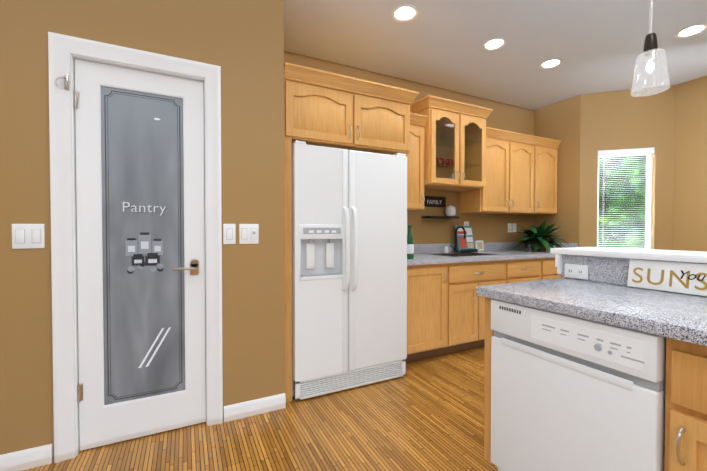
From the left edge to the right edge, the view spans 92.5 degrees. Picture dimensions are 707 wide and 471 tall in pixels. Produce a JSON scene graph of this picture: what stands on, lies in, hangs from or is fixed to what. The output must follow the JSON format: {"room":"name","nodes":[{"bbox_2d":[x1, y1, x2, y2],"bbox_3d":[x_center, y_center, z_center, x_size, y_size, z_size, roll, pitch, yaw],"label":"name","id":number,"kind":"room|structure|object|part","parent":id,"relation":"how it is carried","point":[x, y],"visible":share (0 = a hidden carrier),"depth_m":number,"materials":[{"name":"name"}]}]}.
{"room":"kitchen","nodes":[
{"label":"kitchen","id":0,"kind":"room"},
{"bbox_2d":[22,347,497,470],"bbox_3d":[0.918,1.176,0.664,7.700,0.050,5.900,0,1,-26],"label":"floor","id":1,"kind":"structure","parent":0,"point":[425,415],"depth_m":1.91,"materials":[{"name":"brown wood"}]},
{"bbox_2d":[292,141,406,400],"bbox_3d":[-0.131,0.239,2.743,0.906,1.757,0.796,0,1,-26],"label":"refrigerator","id":2,"kind":"object","parent":1,"relation":"on","point":[349,269],"visible":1,"depth_m":2.41,"materials":[{"name":"white metal"}]},
{"bbox_2d":[284,62,418,402],"bbox_3d":[-0.133,-0.007,2.789,1.071,2.249,0.769,0,1,-26],"label":"tall cabinet","id":3,"kind":"object","parent":1,"relation":"on","point":[327,109],"visible":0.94,"depth_m":2.38,"materials":[{"name":"brown wood"}]},
{"bbox_2d":[406,262,457,362],"bbox_3d":[0.515,0.677,3.212,0.645,0.868,0.606,0,1,-26],"label":"base cabinet","id":4,"kind":"object","parent":1,"relation":"on","point":[445,309],"depth_m":2.98,"materials":[{"name":"brown wood"}]},
{"bbox_2d":[407,254,461,265],"bbox_3d":[0.536,0.220,3.198,0.676,0.042,0.636,0,1,-26],"label":"countertop","id":5,"kind":"structure","parent":4,"relation":"on","point":[419,259],"depth_m":2.97,"materials":[{"name":"grey stone"}]},
{"bbox_2d":[407,225,413,258],"bbox_3d":[0.488,0.057,2.945,0.074,0.290,0.074,0,1,-26],"label":"bottle","id":6,"kind":"object","parent":5,"relation":"on","point":[410,248],"visible":0.9,"depth_m":2.92,"materials":[{"name":"green glass"}]},
{"bbox_2d":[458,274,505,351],"bbox_3d":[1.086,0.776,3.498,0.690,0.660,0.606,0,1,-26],"label":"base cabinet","id":7,"kind":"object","parent":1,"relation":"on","point":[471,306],"depth_m":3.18,"materials":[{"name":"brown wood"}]},
{"bbox_2d":[462,258,545,282],"bbox_3d":[1.635,0.668,3.769,0.537,0.868,0.606,0,1,-26],"label":"base cabinet","id":8,"kind":"object","parent":1,"relation":"on","point":[518,269],"depth_m":3.39,"materials":[{"name":"brown wood"}]},
{"bbox_2d":[462,250,554,261],"bbox_3d":[1.942,0.209,3.898,1.267,0.042,0.636,0,1,-26],"label":"countertop","id":9,"kind":"structure","parent":8,"relation":"on","point":[507,254],"depth_m":3.61,"materials":[{"name":"grey stone"}]},
{"bbox_2d":[455,226,477,252],"bbox_3d":[1.267,0.039,3.808,0.260,0.298,0.102,0,1,-26],"label":"cookbook stand","id":10,"kind":"object","parent":9,"relation":"on","point":[467,244],"visible":0.85,"depth_m":3.80,"materials":[{"name":"multicoloured"}]},
{"bbox_2d":[474,240,483,250],"bbox_3d":[1.471,0.121,3.960,0.124,0.125,0.036,0,1,-26],"label":"block","id":11,"kind":"object","parent":9,"relation":"on","point":[479,245],"visible":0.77,"depth_m":3.95,"materials":[{"name":"white"}]},
{"bbox_2d":[510,220,569,251],"bbox_3d":[2.178,-0.017,3.945,0.741,0.404,0.682,0,1,-26],"label":"potted plant","id":12,"kind":"object","parent":9,"relation":"on","point":[536,238],"visible":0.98,"depth_m":3.89,"materials":[{"name":"green plant"}]},
{"bbox_2d":[546,258,561,278],"bbox_3d":[2.189,0.663,4.045,0.700,0.868,0.606,0,1,-26],"label":"base cabinet","id":13,"kind":"object","parent":1,"relation":"on","point":[551,271],"depth_m":3.69,"materials":[{"name":"brown wood"}]},
{"bbox_2d":[491,299,665,470],"bbox_3d":[1.007,0.707,1.376,0.612,0.850,0.592,0,1,-26],"label":"dishwasher","id":14,"kind":"object","parent":1,"relation":"on","point":[570,393],"visible":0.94,"depth_m":1.19,"materials":[{"name":"white metal"}]},
{"bbox_2d":[659,335,706,470],"bbox_3d":[1.246,0.715,0.952,0.610,0.862,0.368,0,1,-26],"label":"base cabinet","id":15,"kind":"object","parent":1,"relation":"on","point":[686,365],"depth_m":0.93,"materials":[{"name":"brown wood"}]},
{"bbox_2d":[476,279,706,346],"bbox_3d":[1.302,0.267,0.798,0.640,0.040,2.025,0,1,-26],"label":"countertop","id":16,"kind":"structure","parent":15,"relation":"on","point":[682,317],"depth_m":1.21,"materials":[{"name":"grey stone"}]},
{"bbox_2d":[627,259,706,295],"bbox_3d":[1.428,0.176,1.216,0.035,0.125,0.745,0,1,-26],"label":"sign","id":17,"kind":"object","parent":16,"relation":"on","point":[684,278],"visible":1,"depth_m":1.42,"materials":[{"name":"white wood"}]},
{"bbox_2d":[550,247,706,262],"bbox_3d":[1.715,0.098,1.027,0.375,0.030,2.072,0,1,-26],"label":"countertop","id":18,"kind":"structure","parent":15,"relation":"on","point":[600,252],"depth_m":1.57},
{"bbox_2d":[0,0,706,461],"bbox_3d":[0.909,-0.214,0.650,7.520,2.730,5.755,0,1,-26],"label":"wall","id":19,"kind":"structure","parent":0,"point":[240,42],"depth_m":2.10,"materials":[{"name":"brown paint"}]},
{"bbox_2d":[0,444,52,470],"bbox_3d":[-2.359,1.095,1.265,1.908,0.092,0.014,0,1,-26],"label":"baseboard","id":20,"kind":"structure","parent":19,"relation":"attached to","point":[25,459],"depth_m":1.64,"materials":[{"name":"white wood"}]},
{"bbox_2d":[12,224,44,248],"bbox_3d":[-1.576,0.003,1.641,0.120,0.120,0.009,0,1,-26],"label":"switch plate","id":21,"kind":"object","parent":19,"relation":"attached to","point":[26,236],"visible":1,"depth_m":1.64,"materials":[{"name":"white plastic"}]},
{"bbox_2d":[48,32,222,462],"bbox_3d":[-1.168,0.065,1.903,0.791,2.133,0.137,0,1,-26],"label":"door frame","id":22,"kind":"structure","parent":19,"relation":"attached to","point":[65,52],"depth_m":1.72,"materials":[{"name":"white wood"}]},
{"bbox_2d":[55,75,68,89],"bbox_3d":[-1.434,-0.760,1.663,0.049,0.070,0.031,0,1,-26],"label":"hook","id":23,"kind":"object","parent":22,"relation":"attached to","point":[66,81],"visible":1,"depth_m":1.68,"materials":[{"name":"silver metal"}]},
{"bbox_2d":[74,59,205,450],"bbox_3d":[-1.157,0.107,1.877,0.608,2.032,0.089,0,1,-26],"label":"pantry door","id":24,"kind":"structure","parent":19,"relation":"in","point":[141,288],"depth_m":1.88,"materials":[{"name":"white wood"}]},
{"bbox_2d":[123,202,165,215],"bbox_3d":[-1.164,-0.148,1.891,0.207,0.071,0.001,0,1,-26],"label":"lettering","id":25,"kind":"object","parent":24,"relation":"attached to","point":[148,206],"depth_m":1.88,"materials":[{"name":"white paint"}]},
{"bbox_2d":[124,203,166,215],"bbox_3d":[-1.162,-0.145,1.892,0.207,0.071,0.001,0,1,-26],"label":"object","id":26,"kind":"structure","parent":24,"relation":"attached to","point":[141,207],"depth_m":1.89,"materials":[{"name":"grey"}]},
{"bbox_2d":[223,224,235,243],"bbox_3d":[-0.751,-0.009,2.050,0.070,0.124,0.009,0,1,-26],"label":"switch plate","id":27,"kind":"object","parent":19,"relation":"attached to","point":[229,233],"visible":1,"depth_m":2.05,"materials":[{"name":"white plastic"}]},
{"bbox_2d":[239,224,258,243],"bbox_3d":[-0.647,-0.010,2.100,0.116,0.124,0.012,0,1,-26],"label":"switch plate","id":28,"kind":"object","parent":19,"relation":"attached to","point":[248,233],"visible":1,"depth_m":2.10,"materials":[{"name":"white plastic"}]},
{"bbox_2d":[224,393,285,421],"bbox_3d":[-0.616,1.082,2.132,0.378,0.092,0.014,0,1,-26],"label":"baseboard","id":29,"kind":"structure","parent":19,"relation":"attached to","point":[232,412],"depth_m":2.12,"materials":[{"name":"white wood"}]},
{"bbox_2d":[406,112,427,210],"bbox_3d":[0.421,-0.695,3.281,0.464,0.891,0.361,0,1,-26],"label":"upper cabinet","id":30,"kind":"object","parent":19,"relation":"attached to","point":[415,156],"visible":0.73,"depth_m":3.21,"materials":[{"name":"brown wood"}]},
{"bbox_2d":[424,196,445,206],"bbox_3d":[0.883,-0.371,3.709,0.320,0.113,0.017,0,1,-26],"label":"sign","id":31,"kind":"object","parent":19,"relation":"attached to","point":[432,201],"visible":0.92,"depth_m":3.70,"materials":[{"name":"black wood"}]},
{"bbox_2d":[421,216,458,218],"bbox_3d":[0.946,-0.196,3.675,0.410,0.022,0.138,0,1,-26],"label":"floating shelf","id":32,"kind":"object","parent":19,"relation":"attached to","point":[443,217],"visible":1,"depth_m":3.63,"materials":[{"name":"black wood"}]},
{"bbox_2d":[445,205,455,215],"bbox_3d":[1.066,-0.273,3.724,0.120,0.126,0.120,0,1,-26],"label":"jar","id":33,"kind":"object","parent":32,"relation":"on","point":[450,210],"visible":1,"depth_m":3.68,"materials":[{"name":"white ceramic"}]},
{"bbox_2d":[410,95,492,191],"bbox_3d":[0.976,-0.902,3.518,0.842,0.814,0.426,0,1,-26],"label":"upper cabinet","id":34,"kind":"object","parent":19,"relation":"attached to","point":[455,146],"visible":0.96,"depth_m":3.40,"materials":[{"name":"brown wood"}]},
{"bbox_2d":[414,242,530,253],"bbox_3d":[1.234,0.138,3.888,2.542,0.100,0.020,0,1,-26],"label":"backsplash","id":35,"kind":"structure","parent":19,"relation":"attached to","point":[453,247],"depth_m":3.79,"materials":[{"name":"grey stone"}]},
{"bbox_2d":[459,127,536,213],"bbox_3d":[1.674,-0.704,3.904,0.848,0.891,0.361,0,1,-26],"label":"upper cabinet","id":36,"kind":"object","parent":19,"relation":"attached to","point":[508,188],"visible":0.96,"depth_m":3.77,"materials":[{"name":"brown wood"}]},
{"bbox_2d":[508,223,511,231],"bbox_3d":[1.968,-0.097,4.260,0.072,0.115,0.008,0,1,-26],"label":"electrical outlet","id":37,"kind":"object","parent":19,"relation":"attached to","point":[509,227],"visible":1,"depth_m":4.26,"materials":[{"name":"white plastic"}]},
{"bbox_2d":[512,223,515,231],"bbox_3d":[2.044,-0.097,4.298,0.072,0.115,0.008,0,1,-26],"label":"electrical outlet","id":38,"kind":"object","parent":19,"relation":"attached to","point":[513,227],"visible":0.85,"depth_m":4.29,"materials":[{"name":"white plastic"}]},
{"bbox_2d":[511,136,560,214],"bbox_3d":[2.251,-0.709,4.191,0.438,0.891,0.361,0,1,-26],"label":"upper cabinet","id":39,"kind":"object","parent":19,"relation":"attached to","point":[545,173],"visible":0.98,"depth_m":4.05,"materials":[{"name":"brown wood"}]},
{"bbox_2d":[546,242,577,249],"bbox_3d":[2.490,0.133,4.194,0.021,0.100,0.551,0,1,-26],"label":"backsplash","id":40,"kind":"structure","parent":19,"relation":"attached to","point":[565,245],"depth_m":4.05,"materials":[{"name":"grey stone"}]},
{"bbox_2d":[597,154,651,248],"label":"window","id":41,"kind":"structure","parent":19,"relation":"in","point":[648,206],"depth_m":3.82,"materials":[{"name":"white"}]},
{"bbox_2d":[597,147,654,248],"bbox_3d":[3.063,-0.373,3.829,0.534,1.200,0.044,0,1,17],"label":"window blind","id":42,"kind":"object","parent":41,"relation":"attached to","point":[603,154],"visible":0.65,"depth_m":3.81,"materials":[{"name":"white plastic"}]},
{"bbox_2d":[560,255,706,294],"bbox_3d":[1.596,0.179,0.943,0.016,0.130,2.025,0,1,-26],"label":"backsplash","id":43,"kind":"structure","parent":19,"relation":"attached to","point":[599,270],"depth_m":1.67,"materials":[{"name":"grey stone"}]},
{"bbox_2d":[565,264,587,278],"bbox_3d":[1.167,0.188,1.776,0.009,0.072,0.115,0,1,-26],"label":"outlet","id":44,"kind":"object","parent":43,"relation":"attached to","point":[575,267],"depth_m":1.77,"materials":[{"name":"white plastic"}]},
{"bbox_3d":[1.153,0.188,1.797,0.003,0.032,0.030,0,1,-26],"label":"electrical outlet sockets on the kitchen peninsula","id":45,"kind":"part","parent":44,"relation":"part of","materials":[{"name":"white plastic"}]},
{"bbox_3d":[1.175,0.188,1.753,0.003,0.032,0.030,0,1,-26],"label":"electrical outlet sockets on the kitchen peninsula","id":46,"kind":"part","parent":44,"relation":"part of","materials":[{"name":"white plastic"}]},
{"bbox_2d":[284,0,706,109],"bbox_3d":[0.918,-1.604,0.619,7.700,0.050,5.900,0,1,-26],"label":"ceiling","id":47,"kind":"structure","parent":0,"point":[596,46],"depth_m":2.81,"materials":[{"name":"white paint"}]},
{"bbox_2d":[391,4,418,21],"bbox_3d":[0.371,-1.603,2.447,0.196,0.008,0.196,0,1,-26],"label":"recessed light","id":48,"kind":"object","parent":47,"relation":"in","point":[405,13],"visible":1,"depth_m":2.44,"materials":[{"name":"white"}]},
{"bbox_2d":[482,37,506,50],"bbox_3d":[1.185,-1.609,2.852,0.196,0.008,0.196,0,1,-26],"label":"recessed light","id":49,"kind":"object","parent":47,"relation":"in","point":[492,44],"visible":1,"depth_m":2.85,"materials":[{"name":"white"}]},
{"bbox_2d":[539,58,562,68],"bbox_3d":[1.857,-1.615,3.186,0.196,0.008,0.196,0,1,-26],"label":"recessed light","id":50,"kind":"object","parent":47,"relation":"in","point":[551,63],"visible":1,"depth_m":3.18,"materials":[{"name":"white"}]},
{"bbox_2d":[631,0,669,96],"bbox_3d":[1.350,-1.125,1.534,0.136,0.934,0.136,0,1,-26],"label":"pendant light","id":51,"kind":"object","parent":47,"relation":"hanging from","point":[651,49],"visible":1,"depth_m":1.52,"materials":[{"name":"glass"}]},
{"bbox_2d":[674,23,706,38],"bbox_3d":[2.659,-1.607,2.663,0.196,0.008,0.196,0,1,-26],"label":"recessed light","id":52,"kind":"object","parent":47,"relation":"in","point":[691,30],"visible":1,"depth_m":2.66,"materials":[{"name":"white"}]}
]}

